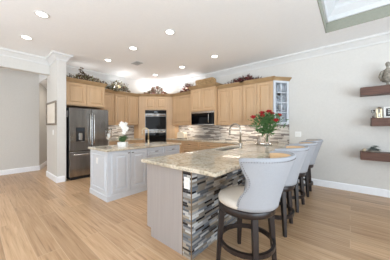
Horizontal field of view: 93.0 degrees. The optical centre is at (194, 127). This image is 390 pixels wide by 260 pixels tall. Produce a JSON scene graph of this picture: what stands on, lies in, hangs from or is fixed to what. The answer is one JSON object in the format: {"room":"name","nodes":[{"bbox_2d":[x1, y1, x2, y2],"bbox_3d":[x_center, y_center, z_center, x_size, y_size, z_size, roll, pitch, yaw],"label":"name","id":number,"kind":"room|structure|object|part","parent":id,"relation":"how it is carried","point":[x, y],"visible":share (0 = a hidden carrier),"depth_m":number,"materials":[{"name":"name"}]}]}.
{"room":"kitchen","nodes":[
{"label":"kitchen","id":0,"kind":"room"},
{"bbox_2d":[0,68,46,169],"bbox_3d":[-6.388,-0.225,4.182,1.964,3.050,7.023,0,0,22],"label":"wall","id":1,"kind":"structure","parent":0,"point":[23,100],"depth_m":5.36,"materials":[{"name":"paint"}]},
{"bbox_2d":[0,161,46,175],"bbox_3d":[-6.265,1.230,4.223,1.845,0.140,6.903,0,0,21],"label":"baseboard","id":2,"kind":"structure","parent":1,"relation":"attached to","point":[32,168],"depth_m":5.34,"materials":[{"name":"paint"}]},
{"bbox_2d":[0,56,49,75],"bbox_3d":[-5.652,-1.555,2.622,0.170,0.390,5.750,0,0,40],"label":"beam","id":3,"kind":"structure","parent":0,"point":[5,62],"depth_m":4.41,"materials":[{"name":"paint"}]},
{"bbox_2d":[39,74,46,88],"bbox_3d":[-4.785,-1.554,6.541,3.260,0.388,1.330,0,0,40],"label":"ceiling","id":4,"kind":"structure","parent":0,"point":[42,78],"depth_m":5.54,"materials":[{"name":"paint"}]},
{"bbox_2d":[47,60,65,180],"bbox_3d":[-3.551,-0.225,4.729,0.960,3.050,0.180,0,0,40],"label":"wall","id":5,"kind":"structure","parent":0,"point":[56,81],"depth_m":4.45,"materials":[{"name":"paint"}]},
{"bbox_2d":[46,100,56,124],"bbox_3d":[-3.612,-0.350,4.641,0.880,0.580,0.029,0,0,40],"label":"picture frame","id":6,"kind":"object","parent":5,"relation":"attached to","point":[51,107],"visible":1,"depth_m":4.62,"materials":[{"name":"grey wood"}]},
{"bbox_2d":[47,103,54,122],"bbox_3d":[-3.606,-0.350,4.648,0.790,0.490,0.011,0,0,40],"label":"print","id":7,"kind":"object","parent":6,"relation":"attached to","point":[50,106],"depth_m":4.62},
{"bbox_2d":[46,171,64,182],"bbox_3d":[-3.559,1.230,4.703,0.980,0.140,0.170,0,0,40],"label":"baseboard","id":8,"kind":"structure","parent":5,"relation":"attached to","point":[51,176],"depth_m":4.43,"materials":[{"name":"paint"}]},
{"bbox_2d":[66,72,156,138],"bbox_3d":[-2.752,-0.225,6.473,0.162,3.050,3.520,0,0,40],"label":"wall","id":9,"kind":"structure","parent":0,"point":[133,88],"depth_m":6.57,"materials":[{"name":"paint"}]},
{"bbox_2d":[66,77,107,108],"bbox_3d":[-3.190,-0.917,5.229,0.790,0.695,1.100,0,0,40],"label":"upper cabinet","id":10,"kind":"object","parent":9,"relation":"attached to","point":[80,93],"visible":0.88,"depth_m":4.99,"materials":[{"name":"brown wood"}]},
{"bbox_3d":[-3.095,-0.873,4.837,0.020,0.565,0.465,0,0,40],"label":"door","id":11,"kind":"part","parent":10,"relation":"part of","materials":[{"name":"brown wood"}]},
{"bbox_2d":[66,67,106,83],"bbox_3d":[-2.965,-1.444,5.075,0.287,0.374,1.077,0,0,40],"label":"leaf garland","id":12,"kind":"object","parent":10,"relation":"on","point":[86,77],"visible":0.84,"depth_m":4.99,"materials":[{"name":"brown plant"}]},
{"bbox_3d":[-3.190,-1.216,5.229,0.790,0.097,1.100,0,0,40],"label":"crown","id":13,"kind":"part","parent":10,"relation":"part of","materials":[{"name":"brown wood"}]},
{"bbox_3d":[-2.787,-0.873,5.204,0.020,0.565,0.465,0,0,40],"label":"door","id":14,"kind":"part","parent":10,"relation":"part of","materials":[{"name":"brown wood"}]},
{"bbox_2d":[101,89,114,124],"bbox_3d":[-2.870,-0.640,5.914,0.400,1.120,0.590,0,0,40],"label":"upper cabinet","id":15,"kind":"object","parent":9,"relation":"attached to","point":[109,94],"visible":0.54,"depth_m":5.89,"materials":[{"name":"brown wood"}]},
{"bbox_3d":[-2.870,-1.154,5.914,0.400,0.092,0.590,0,0,40],"label":"crown","id":16,"kind":"part","parent":15,"relation":"part of","materials":[{"name":"brown wood"}]},
{"bbox_2d":[114,90,138,124],"bbox_3d":[-2.429,-0.640,6.440,0.400,1.120,1.005,0,0,40],"label":"upper cabinet","id":17,"kind":"object","parent":9,"relation":"attached to","point":[125,103],"visible":0.86,"depth_m":6.31,"materials":[{"name":"brown wood"}]},
{"bbox_2d":[105,80,130,91],"bbox_3d":[-2.573,-1.406,6.233,0.391,0.424,1.066,0,0,40],"label":"dried arrangement","id":18,"kind":"object","parent":17,"relation":"on","point":[117,85],"visible":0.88,"depth_m":6.18,"materials":[{"name":"brown plant"}]},
{"bbox_3d":[-2.468,-0.598,6.191,0.020,0.995,0.418,0,0,40],"label":"door","id":19,"kind":"part","parent":17,"relation":"part of","materials":[{"name":"brown wood"}]},
{"bbox_3d":[-2.429,-1.154,6.440,0.400,0.092,1.005,0,0,40],"label":"crown","id":20,"kind":"part","parent":17,"relation":"part of","materials":[{"name":"brown wood"}]},
{"bbox_3d":[-2.191,-0.598,6.521,0.020,0.995,0.418,0,0,40],"label":"door","id":21,"kind":"part","parent":17,"relation":"part of","materials":[{"name":"brown wood"}]},
{"bbox_2d":[0,0,389,84],"bbox_3d":[-1.821,-1.800,2.769,14.650,0.100,10.900,0,0,40],"label":"ceiling","id":22,"kind":"structure","parent":0,"point":[240,32],"depth_m":3.44,"materials":[{"name":"paint"}]},
{"bbox_2d":[20,35,32,39],"bbox_3d":[-3.275,-1.744,3.596,0.196,0.009,0.196,0,0,40],"label":"recessed light","id":23,"kind":"object","parent":22,"relation":"in","point":[21,36],"visible":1,"depth_m":3.58,"materials":[{"name":"paint"}]},
{"bbox_2d":[34,10,49,17],"bbox_3d":[-2.365,-1.744,2.859,0.196,0.009,0.196,0,0,40],"label":"recessed light","id":24,"kind":"object","parent":22,"relation":"in","point":[42,14],"visible":1,"depth_m":2.85,"materials":[{"name":"paint"}]},
{"bbox_2d":[128,46,137,49],"bbox_3d":[-1.365,-1.744,4.083,0.196,0.009,0.196,0,0,40],"label":"recessed light","id":25,"kind":"object","parent":22,"relation":"in","point":[130,47],"visible":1,"depth_m":4.08,"materials":[{"name":"paint"}]},
{"bbox_2d":[131,61,142,64],"bbox_3d":[-1.568,-1.744,5.023,0.290,0.012,0.190,0,0,40],"label":"ceiling vent","id":26,"kind":"object","parent":22,"relation":"in","point":[136,62],"visible":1,"depth_m":5.03,"materials":[{"name":"grey metal"}]},
{"bbox_2d":[165,29,174,34],"bbox_3d":[-0.460,-1.744,3.388,0.196,0.009,0.196,0,0,40],"label":"recessed light","id":27,"kind":"object","parent":22,"relation":"in","point":[168,31],"visible":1,"depth_m":3.38,"materials":[{"name":"paint"}]},
{"bbox_2d":[0,165,389,259],"bbox_3d":[-1.879,1.360,2.817,14.500,0.120,10.900,0,0,40],"label":"floor","id":28,"kind":"structure","parent":0,"point":[41,218],"depth_m":2.38,"materials":[{"name":"brown wood"}]},
{"bbox_2d":[66,107,107,179],"bbox_3d":[-3.058,0.400,5.117,0.977,1.800,0.952,0,0,40],"label":"refrigerator","id":29,"kind":"object","parent":28,"relation":"on","point":[85,127],"visible":0.67,"depth_m":4.71,"materials":[{"name":"silver metal"}]},
{"bbox_3d":[-2.763,0.912,4.871,0.055,0.625,0.946,0,0,40],"label":"drawer","id":30,"kind":"part","parent":29,"relation":"part of","materials":[{"name":"silver metal"}]},
{"bbox_3d":[-2.907,0.052,4.699,0.055,1.075,0.499,0,0,40],"label":"door","id":31,"kind":"part","parent":29,"relation":"part of","materials":[{"name":"silver metal"}]},
{"bbox_3d":[-2.724,0.043,4.818,0.081,0.818,0.025,0,0,40],"label":"handle","id":32,"kind":"part","parent":29,"relation":"part of","materials":[{"name":"metal"}]},
{"bbox_3d":[-2.666,0.043,4.887,0.081,0.818,0.025,0,0,40],"label":"handle","id":33,"kind":"part","parent":29,"relation":"part of","materials":[{"name":"metal"}]},
{"bbox_3d":[-2.600,0.052,5.065,0.055,1.075,0.439,0,0,40],"label":"door","id":34,"kind":"part","parent":29,"relation":"part of","materials":[{"name":"silver metal"}]},
{"bbox_2d":[109,140,142,144],"bbox_3d":[-2.486,0.863,6.172,0.655,0.875,1.340,0,0,40],"label":"base cabinet","id":35,"kind":"object","parent":28,"relation":"on","point":[128,141],"visible":0.2,"depth_m":6.10,"materials":[{"name":"brown wood"}]},
{"bbox_2d":[109,138,142,141],"bbox_3d":[-2.486,0.405,6.175,0.627,0.039,1.355,0,0,40],"label":"countertop","id":36,"kind":"structure","parent":35,"relation":"on","point":[127,138],"depth_m":6.18,"materials":[{"name":"beige stone"}]},
{"bbox_3d":[-2.051,0.525,6.237,0.020,0.160,0.651,0,0,40],"label":"drawer","id":37,"kind":"part","parent":35,"relation":"part of","materials":[{"name":"brown wood"}]},
{"bbox_2d":[90,145,179,201],"bbox_3d":[-1.227,0.863,4.126,0.787,0.875,1.796,0,0,40],"label":"kitchen island","id":38,"kind":"object","parent":28,"relation":"on","point":[114,175],"visible":0.83,"depth_m":3.50,"materials":[{"name":"white paint"}]},
{"bbox_3d":[-1.813,0.820,3.456,0.590,0.640,0.016,0,0,40],"label":"panel","id":39,"kind":"part","parent":38,"relation":"part of","materials":[{"name":"white paint"}]},
{"bbox_3d":[-1.239,1.250,4.137,0.754,0.100,1.794,0,0,40],"label":"moulding","id":40,"kind":"part","parent":38,"relation":"part of","materials":[{"name":"white paint"}]},
{"bbox_3d":[-1.360,0.818,3.412,0.020,0.735,0.350,0,0,40],"label":"door","id":41,"kind":"part","parent":38,"relation":"part of","materials":[{"name":"white paint"}]},
{"bbox_2d":[88,141,180,151],"bbox_3d":[-1.241,0.405,4.145,0.810,0.039,1.845,0,0,40],"label":"island countertop","id":42,"kind":"structure","parent":38,"relation":"on","point":[152,144],"depth_m":3.75,"materials":[{"name":"beige stone"}]},
{"bbox_2d":[105,129,111,147],"bbox_3d":[-1.633,0.204,3.498,0.124,0.360,0.124,0,0,40],"label":"glass candle holder","id":43,"kind":"object","parent":42,"relation":"on","point":[108,132],"visible":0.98,"depth_m":3.46,"materials":[{"name":"clear glass"}]},
{"bbox_2d":[117,121,129,146],"bbox_3d":[-1.446,0.126,3.682,0.348,0.517,0.304,0,0,0],"label":"potted orchid","id":44,"kind":"object","parent":42,"relation":"on","point":[122,139],"visible":0.98,"depth_m":3.65,"materials":[{"name":"white plant"}]},
{"bbox_3d":[-1.437,0.335,3.686,0.169,0.100,0.136,0,0,0],"label":"pot","id":45,"kind":"part","parent":44,"relation":"part of","materials":[{"name":"white ceramic"}]},
{"bbox_2d":[141,128,149,143],"bbox_3d":[-1.165,0.193,4.326,0.189,0.383,0.112,0,0,-30],"label":"faucet","id":46,"kind":"object","parent":42,"relation":"on","point":[143,128],"visible":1,"depth_m":4.32,"materials":[{"name":"beige metal"}]},
{"bbox_3d":[-1.123,0.818,3.694,0.020,0.735,0.365,0,0,40],"label":"door","id":47,"kind":"part","parent":38,"relation":"part of","materials":[{"name":"white paint"}]},
{"bbox_3d":[-0.849,0.525,4.021,0.020,0.150,0.450,0,0,40],"label":"drawer","id":48,"kind":"part","parent":38,"relation":"part of","materials":[{"name":"white paint"}]},
{"bbox_3d":[-0.540,0.525,4.389,0.020,0.150,0.470,0,0,40],"label":"drawer","id":49,"kind":"part","parent":38,"relation":"part of","materials":[{"name":"white paint"}]},
{"bbox_2d":[134,94,178,142],"bbox_3d":[-1.445,0.043,6.887,1.325,2.515,1.198,0,0,40],"label":"oven tower","id":50,"kind":"object","parent":28,"relation":"on","point":[145,101],"visible":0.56,"depth_m":6.73,"materials":[{"name":"brown wood"}]},
{"bbox_3d":[-1.621,-0.890,6.719,0.381,0.450,0.020,0,0,-5],"label":"door","id":51,"kind":"part","parent":50,"relation":"part of","materials":[{"name":"brown wood"}]},
{"bbox_2d":[144,85,166,93],"bbox_3d":[-1.430,-1.412,6.891,0.942,0.392,0.420,0,0,-5],"label":"dried arrangement","id":52,"kind":"object","parent":50,"relation":"on","point":[152,91],"visible":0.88,"depth_m":6.83,"materials":[{"name":"brown plant"}]},
{"bbox_3d":[-1.385,-1.171,6.722,1.350,0.087,0.095,0,0,-5],"label":"crown","id":53,"kind":"part","parent":50,"relation":"part of","materials":[{"name":"brown wood"}]},
{"bbox_2d":[145,110,166,142],"bbox_3d":[-1.444,0.025,6.927,0.760,1.316,0.537,0,0,-5],"label":"wall oven","id":54,"kind":"object","parent":50,"relation":"in","point":[155,120],"visible":0.84,"depth_m":6.71,"materials":[{"name":"silver metal"}]},
{"bbox_3d":[-1.426,0.376,6.731,0.760,0.555,0.029,0,0,-5],"label":"door","id":55,"kind":"part","parent":54,"relation":"part of","materials":[{"name":"silver metal"}]},
{"bbox_3d":[-1.426,-0.207,6.731,0.760,0.580,0.029,0,0,-5],"label":"door","id":56,"kind":"part","parent":54,"relation":"part of","materials":[{"name":"black glass"}]},
{"bbox_3d":[-1.426,-0.567,6.731,0.760,0.120,0.029,0,0,-5],"label":"control panel","id":57,"kind":"part","parent":54,"relation":"part of","materials":[{"name":"black glass"}]},
{"bbox_3d":[-1.233,-0.890,6.753,0.381,0.450,0.020,0,0,-5],"label":"door","id":58,"kind":"part","parent":50,"relation":"part of","materials":[{"name":"brown wood"}]},
{"bbox_2d":[167,140,181,152],"bbox_3d":[-0.525,0.863,6.473,0.730,0.875,0.655,0,0,40],"label":"base cabinet","id":59,"kind":"object","parent":28,"relation":"on","point":[174,141],"visible":0.11,"depth_m":6.12,"materials":[{"name":"brown wood"}]},
{"bbox_2d":[182,141,198,152],"bbox_3d":[0.025,0.863,6.011,0.700,0.875,0.657,0,0,40],"label":"base cabinet","id":60,"kind":"object","parent":28,"relation":"on","point":[187,146],"visible":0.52,"depth_m":5.78,"materials":[{"name":"brown wood"}]},
{"bbox_3d":[-0.162,0.750,5.788,0.670,0.270,0.020,0,0,40],"label":"drawer","id":61,"kind":"part","parent":60,"relation":"part of","materials":[{"name":"brown wood"}]},
{"bbox_3d":[-0.162,0.525,5.788,0.670,0.160,0.020,0,0,40],"label":"drawer","id":62,"kind":"part","parent":60,"relation":"part of","materials":[{"name":"brown wood"}]},
{"bbox_2d":[147,148,269,259],"bbox_3d":[0.834,0.863,3.410,0.740,0.874,3.597,0,0,40],"label":"kitchen peninsula","id":63,"kind":"object","parent":28,"relation":"on","point":[183,206],"visible":0.59,"depth_m":2.01,"materials":[{"name":"grey wood"}]},
{"bbox_3d":[-0.351,0.863,2.083,0.595,0.874,0.020,0,0,40],"label":"panel","id":64,"kind":"part","parent":63,"relation":"part of","materials":[{"name":"white wood"}]},
{"bbox_2d":[184,177,189,189],"bbox_3d":[-0.081,0.552,1.837,0.075,0.115,0.007,0,0,40],"label":"outlet plate","id":65,"kind":"object","parent":63,"relation":"attached to","point":[186,179],"depth_m":1.83,"materials":[{"name":"white plastic"}]},
{"bbox_3d":[-0.081,0.863,1.843,0.127,0.874,0.008,0,0,40],"label":"edge trim","id":66,"kind":"part","parent":63,"relation":"part of","materials":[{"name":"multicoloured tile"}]},
{"bbox_2d":[141,142,292,176],"bbox_3d":[0.924,0.405,3.299,1.090,0.039,3.632,0,0,40],"label":"countertop","id":67,"kind":"structure","parent":63,"relation":"on","point":[213,162],"depth_m":2.30,"materials":[{"name":"beige stone"}]},
{"bbox_2d":[229,123,242,148],"bbox_3d":[0.775,0.152,3.496,0.282,0.465,0.118,0,0,44],"label":"faucet","id":68,"kind":"object","parent":67,"relation":"on","point":[231,125],"visible":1,"depth_m":3.40,"materials":[{"name":"silver metal"}]},
{"bbox_3d":[0.750,0.107,3.480,0.266,0.375,0.032,0,0,44],"label":"spout","id":69,"kind":"part","parent":68,"relation":"part of","materials":[{"name":"silver metal"}]},
{"bbox_2d":[255,142,272,144],"bbox_3d":[1.563,0.369,4.197,0.380,0.030,0.380,0,0,40],"label":"tray","id":70,"kind":"object","parent":67,"relation":"on","point":[261,143],"visible":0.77,"depth_m":4.11,"materials":[{"name":"metal"}]},
{"bbox_2d":[264,133,269,143],"bbox_3d":[1.635,0.255,4.196,0.156,0.237,0.156,0,0,40],"label":"vase","id":71,"kind":"object","parent":70,"relation":"on","point":[267,136],"visible":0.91,"depth_m":4.15,"materials":[{"name":"clear glass"}]},
{"bbox_2d":[248,112,288,136],"bbox_3d":[1.647,-0.024,4.157,0.940,0.675,0.563,0,0,-6],"label":"foliage","id":72,"kind":"object","parent":71,"relation":"in","point":[267,123],"visible":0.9,"depth_m":4.14,"materials":[{"name":"green plant"}]},
{"bbox_2d":[199,142,219,149],"bbox_3d":[0.580,0.863,5.545,0.740,0.875,0.657,0,0,40],"label":"base cabinet","id":73,"kind":"object","parent":28,"relation":"on","point":[202,145],"visible":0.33,"depth_m":5.34,"materials":[{"name":"brown wood"}]},
{"bbox_2d":[220,143,237,146],"bbox_3d":[1.182,0.863,5.041,0.820,0.875,0.655,0,0,40],"label":"base cabinet","id":74,"kind":"object","parent":28,"relation":"on","point":[221,144],"visible":0.11,"depth_m":4.97,"materials":[{"name":"brown wood"}]},
{"bbox_2d":[166,138,252,143],"bbox_3d":[0.330,0.405,5.758,2.973,0.039,0.627,0,0,40],"label":"countertop","id":75,"kind":"structure","parent":74,"relation":"on","point":[187,139],"depth_m":5.48,"materials":[{"name":"beige stone"}]},
{"bbox_2d":[177,131,186,138],"bbox_3d":[-0.442,0.261,6.456,0.346,0.248,0.190,0,0,32],"label":"toaster","id":76,"kind":"object","parent":75,"relation":"on","point":[181,134],"visible":1,"depth_m":6.38,"materials":[{"name":"beige ceramic"}]},
{"bbox_2d":[216,151,295,259],"bbox_3d":[0.549,0.765,1.725,0.700,1.069,0.635,0,0,26],"label":"bar stool","id":77,"kind":"object","parent":28,"relation":"on","point":[265,178],"visible":1,"depth_m":1.54,"materials":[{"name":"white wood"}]},
{"bbox_3d":[0.248,1.028,1.796,0.086,0.545,0.052,0,0,-1],"label":"leg","id":78,"kind":"part","parent":77,"relation":"part of","materials":[{"name":"brown wood"}]},
{"bbox_3d":[0.499,0.668,1.800,0.544,0.077,0.544,0,0,44],"label":"seat","id":79,"kind":"part","parent":77,"relation":"part of","materials":[{"name":"beige fabric"}]},
{"bbox_3d":[0.495,1.028,2.051,0.052,0.545,0.086,0,0,-1],"label":"leg","id":80,"kind":"part","parent":77,"relation":"part of","materials":[{"name":"brown wood"}]},
{"bbox_3d":[0.503,1.028,1.550,0.052,0.545,0.086,0,0,-1],"label":"leg","id":81,"kind":"part","parent":77,"relation":"part of","materials":[{"name":"brown wood"}]},
{"bbox_3d":[0.667,0.466,1.638,0.375,0.469,0.640,0,0,44],"label":"backrest","id":82,"kind":"part","parent":77,"relation":"part of","materials":[{"name":"grey fabric"}]},
{"bbox_3d":[0.672,0.474,1.634,0.358,0.427,0.643,0,0,44],"label":"nailhead trim","id":83,"kind":"part","parent":77,"relation":"part of","materials":[{"name":"silver metal"}]},
{"bbox_3d":[0.750,1.028,1.805,0.086,0.545,0.052,0,0,-1],"label":"leg","id":84,"kind":"part","parent":77,"relation":"part of","materials":[{"name":"brown wood"}]},
{"bbox_2d":[274,145,308,236],"bbox_3d":[1.091,0.765,2.407,0.700,1.069,0.635,0,0,19],"label":"bar stool","id":85,"kind":"object","parent":28,"relation":"on","point":[300,151],"visible":0.52,"depth_m":2.21,"materials":[{"name":"grey fabric"}]},
{"bbox_3d":[1.068,1.028,2.227,0.052,0.545,0.086,0,0,-8],"label":"leg","id":86,"kind":"part","parent":85,"relation":"part of","materials":[{"name":"brown wood"}]},
{"bbox_3d":[1.281,1.028,2.510,0.086,0.545,0.052,0,0,-8],"label":"leg","id":87,"kind":"part","parent":85,"relation":"part of","materials":[{"name":"brown wood"}]},
{"bbox_3d":[1.219,0.466,2.335,0.375,0.469,0.640,0,0,37],"label":"backrest","id":88,"kind":"part","parent":85,"relation":"part of","materials":[{"name":"grey fabric"}]},
{"bbox_2d":[286,141,316,212],"bbox_3d":[1.605,0.765,3.037,0.700,1.069,0.635,0,0,24],"label":"bar stool","id":89,"kind":"object","parent":28,"relation":"on","point":[312,145],"visible":0.47,"depth_m":2.84,"materials":[{"name":"grey fabric"}]},
{"bbox_3d":[1.565,1.028,2.860,0.052,0.545,0.086,0,0,-3],"label":"leg","id":90,"kind":"part","parent":89,"relation":"part of","materials":[{"name":"brown wood"}]},
{"bbox_3d":[1.802,1.028,3.123,0.086,0.545,0.052,0,0,-3],"label":"leg","id":91,"kind":"part","parent":89,"relation":"part of","materials":[{"name":"brown wood"}]},
{"bbox_3d":[1.726,0.466,2.954,0.375,0.469,0.640,0,0,42],"label":"backrest","id":92,"kind":"part","parent":89,"relation":"part of","materials":[{"name":"grey fabric"}]},
{"bbox_2d":[298,139,322,196],"bbox_3d":[2.160,0.765,3.699,0.635,1.069,0.700,0,0,-34],"label":"bar stool","id":93,"kind":"object","parent":28,"relation":"on","point":[308,184],"visible":0.46,"depth_m":3.47,"materials":[{"name":"grey fabric"}]},
{"bbox_3d":[2.110,1.028,3.489,0.052,0.545,0.086,0,0,-7],"label":"leg","id":94,"kind":"part","parent":93,"relation":"part of","materials":[{"name":"brown wood"}]},
{"bbox_3d":[2.328,1.028,3.769,0.086,0.545,0.052,0,0,-7],"label":"leg","id":95,"kind":"part","parent":93,"relation":"part of","materials":[{"name":"brown wood"}]},
{"bbox_3d":[2.263,0.466,3.594,0.375,0.469,0.640,0,0,38],"label":"backrest","id":96,"kind":"part","parent":93,"relation":"part of","materials":[{"name":"grey fabric"}]},
{"bbox_2d":[158,42,389,189],"bbox_3d":[2.384,-0.225,4.552,10.500,3.050,0.162,0,0,40],"label":"wall","id":97,"kind":"structure","parent":0,"point":[326,104],"depth_m":3.96,"materials":[{"name":"paint"}]},
{"bbox_2d":[170,91,190,124],"bbox_3d":[-0.360,-0.640,6.497,1.085,1.120,0.410,0,0,40],"label":"upper cabinet","id":98,"kind":"object","parent":97,"relation":"attached to","point":[181,101],"visible":0.75,"depth_m":6.37,"materials":[{"name":"brown wood"}]},
{"bbox_3d":[-0.360,-1.154,6.497,1.085,0.092,0.410,0,0,40],"label":"crown","id":99,"kind":"part","parent":98,"relation":"part of","materials":[{"name":"brown wood"}]},
{"bbox_2d":[177,83,193,92],"bbox_3d":[-0.269,-1.381,6.421,0.866,0.362,0.356,0,0,40],"label":"dried arrangement","id":100,"kind":"object","parent":98,"relation":"on","point":[189,84],"visible":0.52,"depth_m":6.42,"materials":[{"name":"brown plant"}]},
{"bbox_2d":[0,31,389,88],"bbox_3d":[-0.650,-1.669,0.937,10.200,0.159,9.300,0,0,40],"label":"crown molding","id":101,"kind":"structure","parent":97,"relation":"attached to","point":[384,37],"depth_m":4.48,"materials":[{"name":"paint"}]},
{"bbox_2d":[187,82,222,124],"bbox_3d":[0.342,-0.688,5.829,1.080,1.235,0.530,0,0,40],"label":"upper cabinet","id":102,"kind":"object","parent":97,"relation":"attached to","point":[204,97],"visible":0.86,"depth_m":5.57,"materials":[{"name":"brown wood"}]},
{"bbox_3d":[0.037,-0.858,5.830,0.455,0.675,0.020,0,0,40],"label":"door","id":103,"kind":"part","parent":102,"relation":"part of","materials":[{"name":"brown wood"}]},
{"bbox_2d":[191,111,213,124],"bbox_3d":[0.347,-0.282,5.835,0.880,0.425,0.484,0,0,40],"label":"microwave","id":104,"kind":"object","parent":102,"relation":"attached to","point":[203,117],"visible":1,"depth_m":5.67,"materials":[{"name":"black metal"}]},
{"bbox_3d":[0.227,-0.469,5.693,0.880,0.053,0.024,0,0,40],"label":"trim","id":105,"kind":"part","parent":104,"relation":"part of","materials":[{"name":"metal"}]},
{"bbox_3d":[0.342,-1.256,5.829,1.080,0.097,0.530,0,0,40],"label":"crown","id":106,"kind":"part","parent":102,"relation":"part of","materials":[{"name":"brown wood"}]},
{"bbox_2d":[195,77,215,85],"bbox_3d":[0.337,-1.423,5.878,0.610,0.234,0.310,0,0,40],"label":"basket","id":107,"kind":"object","parent":102,"relation":"on","point":[211,79],"visible":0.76,"depth_m":5.72,"materials":[{"name":"wicker"}]},
{"bbox_3d":[0.338,-1.494,5.878,0.610,0.092,0.308,0,0,40],"label":"lid","id":108,"kind":"part","parent":107,"relation":"part of","materials":[{"name":"wicker"}]},
{"bbox_3d":[0.396,-0.858,5.529,0.455,0.675,0.020,0,0,40],"label":"door","id":109,"kind":"part","parent":102,"relation":"part of","materials":[{"name":"brown wood"}]},
{"bbox_2d":[216,81,242,124],"bbox_3d":[1.054,-0.645,5.309,0.905,1.150,0.410,0,0,40],"label":"upper cabinet","id":110,"kind":"object","parent":97,"relation":"attached to","point":[230,96],"visible":0.88,"depth_m":5.17,"materials":[{"name":"brown wood"}]},
{"bbox_3d":[0.822,-0.603,5.329,0.368,1.025,0.020,0,0,40],"label":"door","id":111,"kind":"part","parent":110,"relation":"part of","materials":[{"name":"brown wood"}]},
{"bbox_3d":[1.054,-1.174,5.309,0.905,0.092,0.410,0,0,40],"label":"crown","id":112,"kind":"part","parent":110,"relation":"part of","materials":[{"name":"brown wood"}]},
{"bbox_3d":[1.114,-0.603,5.083,0.368,1.025,0.020,0,0,40],"label":"door","id":113,"kind":"part","parent":110,"relation":"part of","materials":[{"name":"brown wood"}]},
{"bbox_2d":[225,73,261,83],"bbox_3d":[1.316,-1.347,5.125,1.095,0.262,0.343,0,0,40],"label":"dried arrangement","id":114,"kind":"object","parent":110,"relation":"on","point":[248,77],"visible":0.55,"depth_m":5.04,"materials":[{"name":"brown plant"}]},
{"bbox_2d":[241,76,275,124],"bbox_3d":[1.658,-0.645,4.803,0.905,1.150,0.410,0,0,40],"label":"upper cabinet","id":115,"kind":"object","parent":97,"relation":"attached to","point":[257,93],"visible":0.77,"depth_m":4.68,"materials":[{"name":"brown wood"}]},
{"bbox_3d":[1.425,-0.603,4.822,0.368,1.025,0.020,0,0,40],"label":"door","id":116,"kind":"part","parent":115,"relation":"part of","materials":[{"name":"brown wood"}]},
{"bbox_3d":[1.658,-1.174,4.803,0.905,0.092,0.410,0,0,40],"label":"crown","id":117,"kind":"part","parent":115,"relation":"part of","materials":[{"name":"brown wood"}]},
{"bbox_3d":[1.717,-0.603,4.577,0.368,1.025,0.020,0,0,40],"label":"door","id":118,"kind":"part","parent":115,"relation":"part of","materials":[{"name":"brown wood"}]},
{"bbox_2d":[273,76,291,124],"bbox_3d":[2.064,-0.645,4.563,0.526,1.150,0.266,0,0,-12],"label":"upper cabinet","id":119,"kind":"object","parent":97,"relation":"attached to","point":[280,84],"visible":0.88,"depth_m":4.48,"materials":[{"name":"white paint"}]},
{"bbox_3d":[2.087,-0.605,4.485,0.316,0.964,0.003,0,0,-12],"label":"pane","id":120,"kind":"part","parent":119,"relation":"part of","materials":[{"name":"clear glass"}]},
{"bbox_3d":[2.064,-1.175,4.563,0.526,0.090,0.266,0,0,-12],"label":"crown","id":121,"kind":"part","parent":119,"relation":"part of","materials":[{"name":"brown wood"}]},
{"bbox_2d":[295,132,300,136],"bbox_3d":[2.450,0.160,4.398,0.125,0.125,0.010,0,0,40],"label":"light switch","id":122,"kind":"object","parent":97,"relation":"attached to","point":[297,134],"visible":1,"depth_m":4.40,"materials":[{"name":"white plastic"}]},
{"bbox_2d":[298,177,389,197],"bbox_3d":[4.279,1.230,2.859,5.120,0.140,0.020,0,0,40],"label":"baseboard","id":123,"kind":"structure","parent":97,"relation":"attached to","point":[336,185],"depth_m":3.75,"materials":[{"name":"paint"}]},
{"bbox_2d":[360,85,389,96],"bbox_3d":[3.826,-0.680,3.081,1.600,0.150,0.259,0,0,40],"label":"floating shelf","id":124,"kind":"object","parent":97,"relation":"attached to","point":[383,89],"visible":1,"depth_m":3.39,"materials":[{"name":"brown wood"}]},
{"bbox_2d":[378,62,389,84],"bbox_3d":[3.477,-0.973,3.336,0.184,0.435,0.198,0,0,-8],"label":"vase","id":125,"kind":"object","parent":124,"relation":"on","point":[384,76],"visible":0.94,"depth_m":3.33,"materials":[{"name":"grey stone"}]},
{"bbox_2d":[360,151,389,161],"bbox_3d":[3.826,0.535,3.081,1.600,0.150,0.259,0,0,40],"label":"floating shelf","id":126,"kind":"object","parent":97,"relation":"attached to","point":[372,156],"visible":1,"depth_m":3.38,"materials":[{"name":"brown wood"}]},
{"bbox_2d":[367,145,380,151],"bbox_3d":[3.336,0.396,3.454,0.240,0.126,0.191,0,0,40],"label":"succulent","id":127,"kind":"object","parent":126,"relation":"on","point":[373,149],"visible":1,"depth_m":3.45,"materials":[{"name":"grey plant"}]},
{"bbox_2d":[370,118,389,125],"bbox_3d":[3.883,-0.100,3.033,1.450,0.150,0.259,0,0,40],"label":"floating shelf","id":128,"kind":"object","parent":97,"relation":"attached to","point":[373,121],"visible":1,"depth_m":3.33,"materials":[{"name":"brown wood"}]},
{"bbox_2d":[375,107,381,117],"bbox_3d":[3.396,-0.276,3.417,0.076,0.200,0.076,0,0,28],"label":"lantern","id":129,"kind":"object","parent":128,"relation":"on","point":[378,115],"visible":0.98,"depth_m":3.40,"materials":[{"name":"beige metal"}]},
{"bbox_2d":[383,107,389,117],"bbox_3d":[3.518,-0.276,3.314,0.200,0.200,0.024,0,0,37],"label":"framed sign","id":130,"kind":"object","parent":128,"relation":"on","point":[386,110],"visible":1,"depth_m":3.35,"materials":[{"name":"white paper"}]},
{"bbox_2d":[317,0,389,32],"bbox_3d":[1.628,-2.035,-0.596,3.964,0.570,7.204,0,0,40],"label":"frame","id":131,"kind":"structure","parent":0,"point":[384,11],"depth_m":3.11,"materials":[{"name":"paint"}]},
{"bbox_2d":[321,0,389,22],"bbox_3d":[1.628,-2.125,-0.596,3.940,0.390,7.180,0,0,40],"label":"skylight","id":132,"kind":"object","parent":131,"relation":"attached to","point":[333,10],"depth_m":3.12,"materials":[{"name":"white glass"}]}
]}

